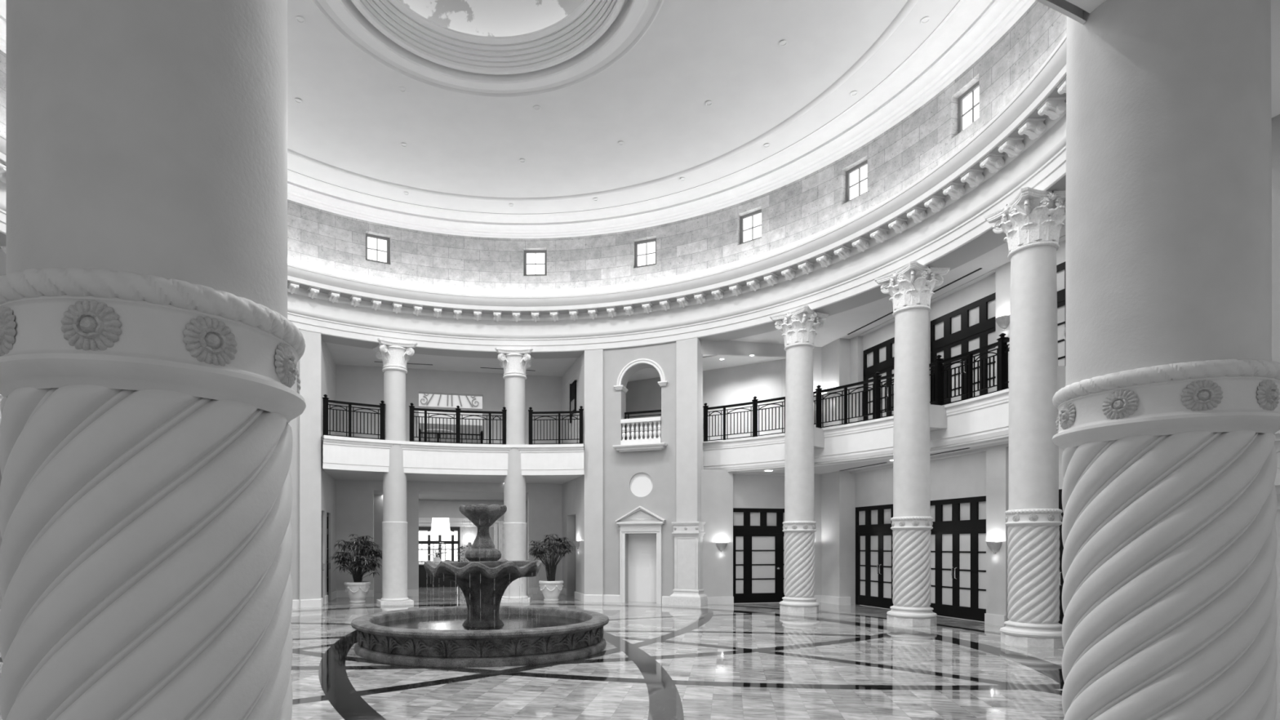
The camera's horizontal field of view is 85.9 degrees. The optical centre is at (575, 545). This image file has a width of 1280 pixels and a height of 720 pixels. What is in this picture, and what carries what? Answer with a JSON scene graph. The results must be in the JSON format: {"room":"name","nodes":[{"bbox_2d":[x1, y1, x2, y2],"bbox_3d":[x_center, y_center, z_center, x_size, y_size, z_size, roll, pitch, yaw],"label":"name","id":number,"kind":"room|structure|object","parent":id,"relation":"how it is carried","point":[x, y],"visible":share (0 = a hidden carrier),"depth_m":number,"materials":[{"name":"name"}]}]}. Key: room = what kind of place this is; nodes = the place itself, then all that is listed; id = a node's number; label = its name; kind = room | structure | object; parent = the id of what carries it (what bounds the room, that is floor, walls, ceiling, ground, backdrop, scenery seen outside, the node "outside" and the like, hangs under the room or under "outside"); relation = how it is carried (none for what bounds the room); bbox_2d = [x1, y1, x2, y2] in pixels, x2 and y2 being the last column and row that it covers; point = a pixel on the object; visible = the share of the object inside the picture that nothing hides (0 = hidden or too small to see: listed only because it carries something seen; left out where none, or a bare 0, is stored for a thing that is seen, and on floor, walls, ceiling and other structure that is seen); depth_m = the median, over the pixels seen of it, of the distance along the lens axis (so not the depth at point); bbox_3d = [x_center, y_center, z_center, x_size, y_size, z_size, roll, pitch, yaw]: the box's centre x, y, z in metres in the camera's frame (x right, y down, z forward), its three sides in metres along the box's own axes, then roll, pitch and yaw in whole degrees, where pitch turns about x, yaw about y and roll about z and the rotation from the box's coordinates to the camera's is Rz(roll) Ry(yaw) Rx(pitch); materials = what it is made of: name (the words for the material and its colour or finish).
{"room":"hotel lobby","nodes":[
{"label":"hotel lobby","id":0,"kind":"room"},
{"bbox_2d":[0,248,5,275],"bbox_3d":[-10.936,-6.125,9.743,4.668,0.030,16.400,0,0,-13],"label":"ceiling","id":1,"kind":"structure","parent":0,"point":[2,255],"depth_m":14.76,"materials":[{"name":"paint"}]},
{"bbox_2d":[288,360,298,599],"bbox_3d":[-8.843,-2.175,18.631,0.691,7.850,2.470,0,0,43],"label":"wall","id":2,"kind":"structure","parent":0,"point":[294,424],"depth_m":19.17,"materials":[{"name":"paint"}]},
{"bbox_2d":[320,336,335,604],"bbox_3d":[-7.792,-2.190,21.308,0.150,7.880,3.700,0,0,-13],"label":"wall","id":3,"kind":"structure","parent":0,"point":[327,377],"depth_m":21.17,"materials":[{"name":"paint"}]},
{"bbox_2d":[321,511,324,597],"bbox_3d":[-7.526,0.360,20.189,0.120,2.780,0.600,0,0,-13],"label":"door","id":4,"kind":"structure","parent":3,"relation":"in","point":[322,511],"depth_m":20.39,"materials":[{"name":"black wood"}]},
{"bbox_2d":[326,512,330,600],"bbox_3d":[-7.793,0.360,21.384,0.120,2.780,0.850,0,0,-13],"label":"door","id":5,"kind":"structure","parent":3,"relation":"in","point":[327,513],"depth_m":21.71,"materials":[{"name":"black wood"}]},
{"bbox_2d":[321,590,337,606],"bbox_3d":[-7.699,1.635,21.328,0.040,0.230,3.600,0,0,-13],"label":"baseboard","id":6,"kind":"structure","parent":3,"relation":"attached to","point":[334,594],"depth_m":21.81,"materials":[{"name":"paint"}]},
{"bbox_2d":[335,364,562,596],"bbox_3d":[-4.338,-2.190,24.078,7.900,7.880,0.300,0,0,-13],"label":"wall","id":7,"kind":"structure","parent":0,"point":[354,499],"depth_m":23.70,"materials":[{"name":"paint"}]},
{"bbox_2d":[337,587,561,597],"bbox_3d":[-4.302,1.635,23.917,7.800,0.230,0.030,0,0,-13],"label":"baseboard","id":8,"kind":"structure","parent":7,"relation":"attached to","point":[340,593],"depth_m":23.59,"materials":[{"name":"paint"}]},
{"bbox_2d":[418,428,483,444],"bbox_3d":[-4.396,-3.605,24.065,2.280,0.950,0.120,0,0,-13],"label":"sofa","id":9,"kind":"object","parent":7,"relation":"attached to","point":[481,433],"visible":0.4,"depth_m":24.06,"materials":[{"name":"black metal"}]},
{"bbox_2d":[373,493,527,592],"bbox_3d":[-6.500,-0.080,26.873,15.000,3.660,2.500,0,0,-13],"label":"wall","id":10,"kind":"structure","parent":0,"point":[428,508],"depth_m":28.24,"materials":[{"name":"paint"}]},
{"bbox_2d":[418,393,482,425],"bbox_3d":[-6.233,-5.190,30.263,11.000,4.720,0.001,0,0,-13],"label":"wall","id":11,"kind":"structure","parent":0,"point":[433,402],"depth_m":30.41,"materials":[{"name":"white paint"}]},
{"bbox_2d":[420,393,478,407],"bbox_3d":[-5.597,-6.573,30.354,2.543,0.771,0.050,0,0,-13],"label":"relief","id":12,"kind":"object","parent":11,"relation":"attached to","point":[424,393],"visible":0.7,"depth_m":30.35,"materials":[{"name":"grey metal"}]},
{"bbox_2d":[418,405,482,409],"bbox_3d":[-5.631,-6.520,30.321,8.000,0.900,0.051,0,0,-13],"label":"trim","id":13,"kind":"structure","parent":11,"relation":"attached to","point":[419,406],"depth_m":30.31,"materials":[{"name":"white"}]},
{"bbox_2d":[373,490,527,500],"bbox_3d":[-6.301,-1.925,25.985,15.000,0.030,4.320,0,0,-13],"label":"ceiling","id":14,"kind":"structure","parent":0,"point":[422,495],"depth_m":26.32,"materials":[{"name":"paint"}]},
{"bbox_2d":[324,342,577,377],"bbox_3d":[-3.973,-6.125,22.536,8.313,0.030,3.083,0,0,-13],"label":"ceiling","id":15,"kind":"structure","parent":0,"point":[341,354],"depth_m":22.77,"materials":[{"name":"paint"}]},
{"bbox_2d":[322,466,582,484],"bbox_3d":[-3.911,-2.235,22.168,8.200,0.030,3.815,0,0,-13],"label":"ceiling","id":16,"kind":"structure","parent":0,"point":[338,474],"depth_m":22.47,"materials":[{"name":"paint"}]},
{"bbox_2d":[418,499,526,502],"bbox_3d":[-7.656,-1.865,32.046,15.000,0.030,8.100,0,0,-13],"label":"ceiling","id":17,"kind":"structure","parent":0,"point":[419,500],"depth_m":28.40,"materials":[{"name":"paint"}]},
{"bbox_2d":[426,517,454,534],"bbox_3d":[-5.921,-1.270,29.923,1.240,1.600,1.240,0,0,0],"label":"pendant lamp","id":18,"kind":"object","parent":17,"relation":"hanging from","point":[440,526],"visible":0.8,"depth_m":29.57,"materials":[{"name":"white fabric"}]},
{"bbox_2d":[459,526,527,577],"bbox_3d":[-8.539,-0.050,35.998,15.000,3.600,0.200,0,0,-13],"label":"wall","id":19,"kind":"structure","parent":0,"point":[470,532],"depth_m":36.53,"materials":[{"name":"paint"}]},
{"bbox_2d":[418,526,459,563],"bbox_3d":[-7.549,0.375,36.199,2.820,2.750,0.120,0,0,-13],"label":"window","id":20,"kind":"structure","parent":19,"relation":"in","point":[451,541],"depth_m":36.24,"materials":[{"name":"black"}]},
{"bbox_2d":[418,517,527,527],"bbox_3d":[-8.466,-1.240,35.671,14.800,0.480,0.450,0,0,-13],"label":"crown molding","id":21,"kind":"structure","parent":19,"relation":"attached to","point":[423,522],"depth_m":36.12,"materials":[{"name":"paint"}]},
{"bbox_2d":[0,577,1064,719],"bbox_3d":[-1.600,1.850,26.830,64.000,0.200,70.000,0,0,0],"label":"floor","id":22,"kind":"structure","parent":0,"point":[754,660],"depth_m":9.50,"materials":[{"name":"stone"}]},
{"bbox_2d":[0,0,306,719],"bbox_3d":[-1.307,-2.155,2.146,1.142,7.810,1.142,0,0,-34],"label":"column","id":23,"kind":"structure","parent":22,"relation":"on","point":[150,351],"depth_m":1.82,"materials":[{"name":"stone"}]},
{"bbox_2d":[0,32,1066,359],"bbox_3d":[-1.600,-6.834,11.830,20.718,1.552,20.718,0,0,-26],"label":"entablature","id":24,"kind":"object","parent":23,"relation":"on","point":[938,220],"visible":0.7,"depth_m":18.39,"materials":[{"name":"paint"}]},
{"bbox_2d":[4,134,888,296],"bbox_3d":[-1.600,-7.820,11.830,19.600,0.540,19.600,0,0,0],"label":"ledge","id":25,"kind":"object","parent":24,"relation":"on","point":[290,260],"visible":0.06,"depth_m":20.82,"materials":[{"name":"white paint"}]},
{"bbox_2d":[298,329,321,608],"bbox_3d":[-7.810,-2.175,19.735,0.646,7.850,1.044,0,0,-38],"label":"pilaster","id":26,"kind":"object","parent":22,"relation":"on","point":[309,364],"visible":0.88,"depth_m":19.37,"materials":[{"name":"paint"}]},
{"bbox_2d":[327,533,382,603],"bbox_3d":[-6.640,0.700,21.009,1.683,2.099,1.722,0,0,20],"label":"potted palm","id":27,"kind":"object","parent":22,"relation":"on","point":[357,590],"visible":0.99,"depth_m":20.79,"materials":[{"name":"black plant"}]},
{"bbox_2d":[343,581,370,603],"bbox_3d":[-6.710,1.433,21.004,0.790,0.635,0.790,0,0,0],"label":"pot","id":28,"kind":"object","parent":27,"relation":"on","point":[357,591],"depth_m":20.77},
{"bbox_2d":[372,337,417,604],"bbox_3d":[-5.491,-2.155,20.737,1.184,7.810,1.184,0,0,-24],"label":"column","id":29,"kind":"structure","parent":22,"relation":"on","point":[394,355],"depth_m":20.43,"materials":[{"name":"stone"}]},
{"bbox_2d":[418,562,457,586],"bbox_3d":[-5.944,1.250,29.201,1.900,1.000,0.800,0,0,-13],"label":"console table","id":30,"kind":"object","parent":22,"relation":"on","point":[424,580],"visible":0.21,"depth_m":28.83,"materials":[{"name":"black wood"}]},
{"bbox_2d":[426,540,449,563],"bbox_3d":[-5.849,0.268,29.201,0.888,0.964,1.057,0,0,0],"label":"flower arrangement","id":31,"kind":"object","parent":30,"relation":"on","point":[437,559],"visible":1,"depth_m":29.14,"materials":[{"name":"white plant"}]},
{"bbox_2d":[351,503,608,667],"bbox_3d":[-1.620,0.522,11.950,4.398,2.455,4.398,0,0,-19],"label":"fountain","id":32,"kind":"object","parent":22,"relation":"on","point":[482,633],"visible":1,"depth_m":11.07,"materials":[{"name":"stone"}]},
{"bbox_2d":[351,605,608,667],"bbox_3d":[-1.620,1.492,11.950,4.400,0.515,4.400,0,0,0],"label":"basin","id":33,"kind":"object","parent":32,"relation":"in","point":[424,637],"depth_m":10.36,"materials":[{"name":"stone"}]},
{"bbox_2d":[458,503,506,527],"bbox_3d":[-1.616,-0.512,11.945,0.825,0.385,0.824,0,0,0],"label":"bowl","id":34,"kind":"object","parent":32,"relation":"on","point":[482,515],"depth_m":11.69,"materials":[{"name":"stone"}]},
{"bbox_2d":[423,559,542,626],"bbox_3d":[-1.621,0.905,11.934,2.053,1.290,2.038,0,0,0],"label":"bowl","id":35,"kind":"object","parent":32,"relation":"on","point":[483,583],"depth_m":11.65,"materials":[{"name":"stone"}]},
{"bbox_2d":[493,520,503,560],"bbox_3d":[-3.182,0.360,28.763,0.600,2.780,0.180,0,0,-13],"label":"door frame","id":36,"kind":"structure","parent":22,"relation":"on","point":[500,522],"depth_m":28.70,"materials":[{"name":"paint"}]},
{"bbox_2d":[494,347,533,602],"bbox_3d":[-1.922,-2.155,21.545,1.184,7.810,1.184,0,0,-2],"label":"column","id":37,"kind":"structure","parent":22,"relation":"on","point":[515,362],"depth_m":21.23,"materials":[{"name":"paint"}]},
{"bbox_2d":[526,533,576,600],"bbox_3d":[-0.815,0.693,21.770,1.711,2.114,1.664,0,0,18],"label":"potted palm","id":38,"kind":"object","parent":22,"relation":"on","point":[551,588],"visible":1,"depth_m":21.50,"materials":[{"name":"black plant"}]},
{"bbox_2d":[538,580,563,600],"bbox_3d":[-0.784,1.433,21.719,0.790,0.635,0.790,0,0,0],"label":"pot","id":39,"kind":"object","parent":38,"relation":"on","point":[551,589],"depth_m":21.47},
{"bbox_2d":[583,349,603,602],"bbox_3d":[0.653,-2.175,21.627,0.646,7.850,1.044,0,0,13],"label":"pilaster","id":40,"kind":"object","parent":22,"relation":"on","point":[593,359],"visible":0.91,"depth_m":21.16,"materials":[{"name":"paint"}]},
{"bbox_2d":[668,337,707,606],"bbox_3d":[3.392,-2.175,20.321,0.994,7.850,0.900,0,0,30],"label":"pilaster","id":41,"kind":"object","parent":22,"relation":"on","point":[688,532],"visible":1,"depth_m":20.06,"materials":[{"name":"paint"}]},
{"bbox_2d":[769,305,829,613],"bbox_3d":[5.889,-2.155,18.026,1.142,7.810,1.142,0,0,-40],"label":"column","id":42,"kind":"structure","parent":22,"relation":"on","point":[798,326],"depth_m":17.71,"materials":[{"name":"stone"}]},
{"bbox_2d":[813,426,824,448],"bbox_3d":[6.298,-2.860,18.364,0.660,0.500,0.600,0,0,-40],"label":"bracket","id":43,"kind":"object","parent":42,"relation":"attached to","point":[819,437],"visible":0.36,"depth_m":18.09,"materials":[{"name":"paint"}]},
{"bbox_2d":[874,261,950,626],"bbox_3d":[7.492,-2.155,15.266,1.142,7.810,1.142,0,0,-21],"label":"column","id":44,"kind":"structure","parent":22,"relation":"on","point":[910,287],"depth_m":14.96,"materials":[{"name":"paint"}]},
{"bbox_2d":[929,404,946,431],"bbox_3d":[7.988,-2.860,15.453,0.660,0.500,0.600,0,0,-21],"label":"bracket","id":45,"kind":"object","parent":44,"relation":"attached to","point":[938,415],"visible":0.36,"depth_m":15.16,"materials":[{"name":"paint"}]},
{"bbox_2d":[984,186,1066,648],"bbox_3d":[8.115,-2.155,12.135,1.142,7.810,1.142,0,0,-2],"label":"column","id":46,"kind":"structure","parent":22,"relation":"on","point":[1032,224],"depth_m":11.84,"materials":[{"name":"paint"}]},
{"bbox_2d":[1051,0,1279,719],"bbox_3d":[2.790,-2.155,3.260,1.142,7.810,1.142,0,0,36],"label":"column","id":47,"kind":"structure","parent":22,"relation":"on","point":[1167,421],"depth_m":2.96,"materials":[{"name":"stone"}]},
{"bbox_2d":[1271,114,1279,719],"bbox_3d":[4.684,-2.175,3.916,1.027,7.850,1.410,0,0,-38],"label":"pilaster","id":48,"kind":"object","parent":22,"relation":"on","point":[1275,120],"visible":0.02,"depth_m":4.04,"materials":[{"name":"paint"}]},
{"bbox_2d":[0,0,1066,289],"bbox_3d":[-1.599,-8.920,11.980,20.167,1.660,19.900,0,0,0],"label":"wall","id":49,"kind":"structure","parent":0,"point":[899,157],"depth_m":19.47,"materials":[{"name":"grey stone"}]},
{"bbox_2d":[365,233,389,264],"bbox_3d":[-6.046,-8.970,20.787,0.740,0.880,0.080,0,0,-26],"label":"window","id":50,"kind":"structure","parent":49,"relation":"in","point":[377,247],"depth_m":20.78,"materials":[{"name":"grey glass"}]},
{"bbox_2d":[0,0,1035,238],"bbox_3d":[-1.600,-9.825,11.830,19.599,0.230,19.599,0,0,-27],"label":"crown molding","id":51,"kind":"structure","parent":49,"relation":"attached to","point":[972,27],"depth_m":18.14,"materials":[{"name":"paint"}]},
{"bbox_2d":[524,249,546,275],"bbox_3d":[-1.286,-8.970,21.825,0.740,0.880,0.080,0,0,2],"label":"window","id":52,"kind":"structure","parent":49,"relation":"in","point":[535,261],"depth_m":21.83,"materials":[{"name":"grey glass"}]},
{"bbox_2d":[634,238,656,267],"bbox_3d":[2.178,-8.970,21.089,0.740,0.880,0.080,0,0,22],"label":"window","id":53,"kind":"structure","parent":49,"relation":"in","point":[645,251],"depth_m":21.09,"materials":[{"name":"grey glass"}]},
{"bbox_2d":[740,208,761,244],"bbox_3d":[5.000,-8.970,19.343,0.740,0.880,0.080,0,0,41],"label":"window","id":54,"kind":"structure","parent":49,"relation":"in","point":[750,223],"depth_m":19.38,"materials":[{"name":"grey glass"}]},
{"bbox_2d":[845,160,867,202],"bbox_3d":[7.016,-8.970,16.905,0.080,0.880,0.740,0,0,-30],"label":"window","id":55,"kind":"structure","parent":49,"relation":"in","point":[856,178],"depth_m":16.98,"materials":[{"name":"grey glass"}]},
{"bbox_2d":[958,80,979,133],"bbox_3d":[8.155,-8.970,14.028,0.080,0.880,0.740,0,0,-13],"label":"window","id":56,"kind":"structure","parent":49,"relation":"in","point":[969,101],"depth_m":14.14,"materials":[{"name":"grey glass"}]},
{"bbox_2d":[562,351,584,595],"bbox_3d":[0.079,-2.190,23.067,0.380,7.880,3.700,0,0,-13],"label":"wall","id":57,"kind":"structure","parent":0,"point":[573,491],"depth_m":23.04,"materials":[{"name":"paint"}]},
{"bbox_2d":[569,379,576,422],"bbox_3d":[-0.094,-4.810,22.787,0.060,1.320,0.830,0,0,-13],"label":"wall sign","id":58,"kind":"object","parent":57,"relation":"attached to","point":[572,386],"visible":0.88,"depth_m":22.74,"materials":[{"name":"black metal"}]},
{"bbox_2d":[561,587,584,601],"bbox_3d":[-0.126,1.635,23.021,0.040,0.230,3.600,0,0,-13],"label":"baseboard","id":59,"kind":"structure","parent":57,"relation":"attached to","point":[578,596],"depth_m":22.25,"materials":[{"name":"paint"}]},
{"bbox_2d":[287,0,959,213],"bbox_3d":[-1.600,-9.940,11.830,17.178,0.160,17.178,0,0,-11],"label":"ceiling","id":60,"kind":"structure","parent":0,"point":[464,151],"depth_m":15.60,"materials":[{"name":"paint"}]},
{"bbox_2d":[317,0,658,93],"bbox_3d":[-1.600,-10.110,11.830,6.320,0.560,6.320,0,0,-11],"label":"trim","id":61,"kind":"structure","parent":60,"relation":"attached to","point":[568,50],"depth_m":13.78,"materials":[{"name":"white paint"}]},
{"bbox_2d":[400,0,583,36],"bbox_3d":[-1.600,-10.900,11.830,5.500,1.100,5.500,0,0,0],"label":"mural","id":62,"kind":"object","parent":60,"relation":"attached to","point":[488,18],"visible":0.33,"depth_m":14.03},
{"bbox_2d":[603,342,675,602],"bbox_3d":[2.058,-2.175,21.068,2.470,7.850,0.691,0,0,22],"label":"wall","id":63,"kind":"structure","parent":0,"point":[619,468],"depth_m":20.95,"materials":[{"name":"paint"}]},
{"bbox_2d":[603,594,669,604],"bbox_3d":[1.958,1.635,20.816,2.355,0.230,0.229,0,0,22],"label":"baseboard","id":64,"kind":"structure","parent":63,"relation":"attached to","point":[606,598],"depth_m":21.03,"materials":[{"name":"paint"}]},
{"bbox_2d":[615,506,665,604],"bbox_3d":[1.948,0.278,20.711,1.538,2.945,0.227,0,0,22],"label":"surround","id":65,"kind":"object","parent":63,"relation":"attached to","point":[639,520],"visible":1,"depth_m":20.71,"materials":[{"name":"paint"}]},
{"bbox_2d":[627,533,656,602],"bbox_3d":[2.104,0.690,21.100,1.030,2.116,0.012,0,0,22],"label":"door","id":66,"kind":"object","parent":65,"relation":"in","point":[642,548],"visible":0.8,"depth_m":21.13,"materials":[{"name":"white paint"}]},
{"bbox_2d":[613,416,667,452],"bbox_3d":[1.955,-3.370,20.728,1.658,1.000,0.474,0,0,22],"label":"balustrade","id":67,"kind":"object","parent":63,"relation":"on","point":[651,444],"visible":1,"depth_m":20.71,"materials":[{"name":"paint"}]},
{"bbox_2d":[613,358,667,393],"bbox_3d":[2.058,-5.237,20.985,1.784,0.895,0.670,0,0,22],"label":"arch surround","id":68,"kind":"object","parent":63,"relation":"attached to","point":[663,382],"visible":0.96,"depth_m":20.79,"materials":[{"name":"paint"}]},
{"bbox_2d":[630,472,653,497],"bbox_3d":[2.007,-1.850,20.857,0.765,0.760,0.008,0,0,22],"label":"medallion","id":69,"kind":"object","parent":63,"relation":"attached to","point":[641,484],"visible":1,"depth_m":20.87,"materials":[{"name":"white paint"}]},
{"bbox_2d":[624,409,661,439],"bbox_3d":[2.143,-3.675,21.198,1.326,0.990,0.060,0,0,22],"label":"guard rail","id":70,"kind":"object","parent":63,"relation":"on","point":[653,411],"visible":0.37,"depth_m":21.25,"materials":[{"name":"black metal"}]},
{"bbox_2d":[564,354,786,386],"bbox_3d":[2.364,-5.665,21.632,8.210,0.030,2.699,0,0,32],"label":"ceiling","id":71,"kind":"structure","parent":0,"point":[709,362],"depth_m":21.05,"materials":[{"name":"paint"}]},
{"bbox_2d":[626,359,786,441],"bbox_3d":[3.134,-4.400,22.742,8.100,2.540,0.001,0,0,32],"label":"wall","id":72,"kind":"structure","parent":0,"point":[765,380],"depth_m":21.59,"materials":[{"name":"paint"}]},
{"bbox_2d":[701,340,821,596],"bbox_3d":[5.854,-2.190,20.771,4.550,7.880,0.200,0,0,-13],"label":"wall","id":73,"kind":"structure","parent":0,"point":[722,491],"depth_m":20.40,"materials":[{"name":"paint"}]},
{"bbox_2d":[733,507,784,603],"bbox_3d":[5.720,0.300,20.844,2.200,2.900,0.160,0,0,-13],"label":"door","id":74,"kind":"structure","parent":73,"relation":"in","point":[758,539],"depth_m":20.81,"materials":[{"name":"black wood"}]},
{"bbox_2d":[706,595,821,604],"bbox_3d":[5.612,1.635,20.594,4.000,0.230,0.040,0,0,-13],"label":"baseboard","id":75,"kind":"structure","parent":73,"relation":"attached to","point":[711,600],"depth_m":20.29,"materials":[{"name":"paint"}]},
{"bbox_2d":[821,337,850,596],"bbox_3d":[7.833,-2.180,20.650,0.360,7.860,0.960,0,0,-13],"label":"wall","id":76,"kind":"structure","parent":0,"point":[835,355],"depth_m":20.29,"materials":[{"name":"paint"}]},
{"bbox_2d":[727,435,1008,474],"bbox_3d":[7.804,-2.215,13.932,4.527,0.030,16.400,0,0,-13],"label":"ceiling","id":77,"kind":"structure","parent":0,"point":[826,468],"depth_m":18.11,"materials":[{"name":"paint"}]},
{"bbox_2d":[730,218,1065,346],"bbox_3d":[7.736,-6.125,13.917,4.668,0.030,16.400,0,0,-13],"label":"ceiling","id":78,"kind":"structure","parent":0,"point":[837,326],"depth_m":18.04,"materials":[{"name":"paint"}]},
{"bbox_2d":[847,267,982,334],"bbox_3d":[8.396,-6.104,17.420,0.050,0.012,4.850,0,0,-13],"label":"air slot","id":79,"kind":"object","parent":78,"relation":"attached to","point":[980,268],"visible":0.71,"depth_m":16.23,"materials":[{"name":"grey metal"}]},
{"bbox_2d":[849,235,1065,621],"bbox_3d":[9.632,-2.190,13.839,0.200,7.880,15.020,0,0,-13],"label":"wall","id":80,"kind":"structure","parent":0,"point":[981,472],"depth_m":16.06,"materials":[{"name":"paint"}]},
{"bbox_2d":[855,503,893,608],"bbox_3d":[8.540,0.300,19.169,0.167,2.900,2.240,0,0,-13],"label":"door","id":81,"kind":"structure","parent":80,"relation":"in","point":[873,532],"depth_m":19.48,"materials":[{"name":"black wood"}]},
{"bbox_2d":[862,337,894,421],"bbox_3d":[8.616,-4.405,18.827,0.167,2.550,2.200,0,0,-13],"label":"door","id":82,"kind":"structure","parent":80,"relation":"in","point":[880,357],"depth_m":19.19,"materials":[{"name":"black wood"}]},
{"bbox_2d":[821,595,1005,626],"bbox_3d":[9.343,1.635,13.779,0.390,0.230,15.030,0,0,-13],"label":"baseboard","id":83,"kind":"structure","parent":80,"relation":"attached to","point":[989,619],"depth_m":20.10,"materials":[{"name":"paint"}]},
{"bbox_2d":[929,495,986,622],"bbox_3d":[9.144,0.300,16.465,0.167,2.900,2.240,0,0,-13],"label":"door","id":84,"kind":"structure","parent":80,"relation":"in","point":[958,532],"depth_m":16.37,"materials":[{"name":"black wood"}]},
{"bbox_2d":[930,292,995,404],"bbox_3d":[9.205,-4.405,16.192,0.167,2.550,2.200,0,0,-13],"label":"door","id":85,"kind":"structure","parent":80,"relation":"in","point":[971,326],"depth_m":16.16,"materials":[{"name":"black wood"}]},
{"bbox_2d":[986,541,1002,554],"bbox_3d":[9.170,0.050,15.057,0.170,0.270,0.374,0,0,-13],"label":"wall sconce","id":86,"kind":"object","parent":80,"relation":"attached to","point":[994,547],"visible":1,"depth_m":14.98,"materials":[{"name":"ceramic"}]},
{"bbox_2d":[995,315,1009,329],"bbox_3d":[9.225,-4.810,14.813,0.170,0.270,0.374,0,0,-13],"label":"wall sconce","id":87,"kind":"object","parent":80,"relation":"attached to","point":[1002,322],"visible":0.96,"depth_m":14.76,"materials":[{"name":"glass"}]},
{"bbox_2d":[1056,262,1065,365],"bbox_3d":[9.794,-4.405,13.557,0.167,2.550,2.200,0,0,-13],"label":"door","id":88,"kind":"structure","parent":80,"relation":"in","point":[1060,268],"depth_m":13.75,"materials":[{"name":"black wood"}]},
{"bbox_2d":[1057,488,1063,624],"bbox_3d":[9.748,0.300,13.762,0.167,2.900,2.240,0,0,-13],"label":"door","id":89,"kind":"structure","parent":80,"relation":"in","point":[1061,547],"depth_m":13.73,"materials":[{"name":"black wood"}]},
{"bbox_2d":[1056,365,1065,391],"bbox_3d":[8.645,-2.860,12.152,0.678,0.500,0.620,0,0,0],"label":"wall","id":90,"kind":"structure","parent":0,"point":[1060,370],"depth_m":11.85,"materials":[{"name":"paint"}]},
{"bbox_2d":[1065,0,1279,117],"bbox_3d":[0.788,-2.525,1.148,8.200,0.030,4.508,0,0,-13],"label":"ceiling","id":91,"kind":"structure","parent":0,"point":[1089,6],"depth_m":3.41,"materials":[{"name":"white paint"}]},
{"bbox_3d":[-4.033,-3.095,22.205,8.590,0.030,5.437,0,0,0],"label":"floor","id":92,"kind":"structure","parent":0,"visible":0},
{"bbox_2d":[320,435,584,475],"bbox_3d":[-3.605,-2.660,20.872,8.039,0.940,1.396,0,0,-13],"label":"balcony edge","id":93,"kind":"structure","parent":92,"relation":"attached to","point":[343,453],"depth_m":21.00,"materials":[{"name":"paint"}]},
{"bbox_2d":[321,394,385,439],"bbox_3d":[-6.477,-3.730,20.012,1.830,1.200,0.206,0,0,-31],"label":"gallery railing","id":94,"kind":"object","parent":93,"relation":"on","point":[325,400],"visible":0.99,"depth_m":19.98,"materials":[{"name":"black metal"}]},
{"bbox_2d":[408,403,506,444],"bbox_3d":[-3.621,-3.730,21.121,2.990,1.200,0.282,0,0,-12],"label":"gallery railing","id":95,"kind":"object","parent":93,"relation":"on","point":[412,409],"visible":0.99,"depth_m":21.11,"materials":[{"name":"black metal"}]},
{"bbox_2d":[528,405,583,444],"bbox_3d":[-0.626,-3.730,21.307,1.755,1.200,0.164,0,0,6],"label":"gallery railing","id":96,"kind":"object","parent":93,"relation":"on","point":[580,411],"visible":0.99,"depth_m":21.33,"materials":[{"name":"black metal"}]},
{"bbox_3d":[7.883,-3.095,14.285,7.838,0.030,16.286,0,0,0],"label":"floor","id":97,"kind":"structure","parent":0,"visible":0},
{"bbox_2d":[702,388,1008,472],"bbox_3d":[7.269,-2.660,13.837,3.714,0.940,15.687,0,0,-13],"label":"balcony edge","id":98,"kind":"structure","parent":97,"relation":"attached to","point":[986,416],"depth_m":17.26,"materials":[{"name":"paint"}]},
{"bbox_2d":[702,395,785,441],"bbox_3d":[4.920,-3.730,20.049,2.648,1.200,0.242,0,0,37],"label":"gallery railing","id":99,"kind":"object","parent":98,"relation":"on","point":[755,402],"visible":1,"depth_m":20.05,"materials":[{"name":"black metal"}]},
{"bbox_2d":[813,372,893,428],"bbox_3d":[7.189,-3.730,17.548,0.226,1.200,2.731,0,0,-34],"label":"gallery railing","id":100,"kind":"object","parent":98,"relation":"on","point":[877,386],"visible":0.87,"depth_m":17.68,"materials":[{"name":"black metal"}]},
{"bbox_2d":[928,333,1009,405],"bbox_3d":[8.508,-3.730,14.622,0.205,1.200,2.587,0,0,-15],"label":"gallery railing","id":101,"kind":"object","parent":98,"relation":"on","point":[1002,349],"visible":0.76,"depth_m":14.71,"materials":[{"name":"black metal"}]},
{"bbox_3d":[0.918,-3.095,1.119,8.726,0.030,6.130,0,0,0],"label":"floor","id":102,"kind":"structure","parent":0,"visible":0},
{"bbox_2d":[1035,0,1085,24],"bbox_3d":[0.418,-2.810,2.801,8.134,0.640,1.416,0,0,-13],"label":"balcony edge","id":103,"kind":"structure","parent":102,"relation":"attached to","point":[1073,11],"depth_m":3.21,"materials":[{"name":"paint"}]},
{"bbox_3d":[-5.556,-3.025,27.238,12.109,0.030,8.548,0,0,0],"label":"floor","id":104,"kind":"structure","parent":0,"visible":0},
{"bbox_2d":[422,429,453,441],"bbox_3d":[-5.355,-4.085,26.566,1.240,0.670,1.240,0,0,0],"label":"round table","id":105,"kind":"object","parent":104,"relation":"on","point":[430,430],"visible":0.41,"depth_m":26.38,"materials":[{"name":"white paint"}]},
{"bbox_2d":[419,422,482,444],"bbox_3d":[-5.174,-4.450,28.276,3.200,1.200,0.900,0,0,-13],"label":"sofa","id":106,"kind":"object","parent":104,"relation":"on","point":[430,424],"visible":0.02,"depth_m":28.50,"materials":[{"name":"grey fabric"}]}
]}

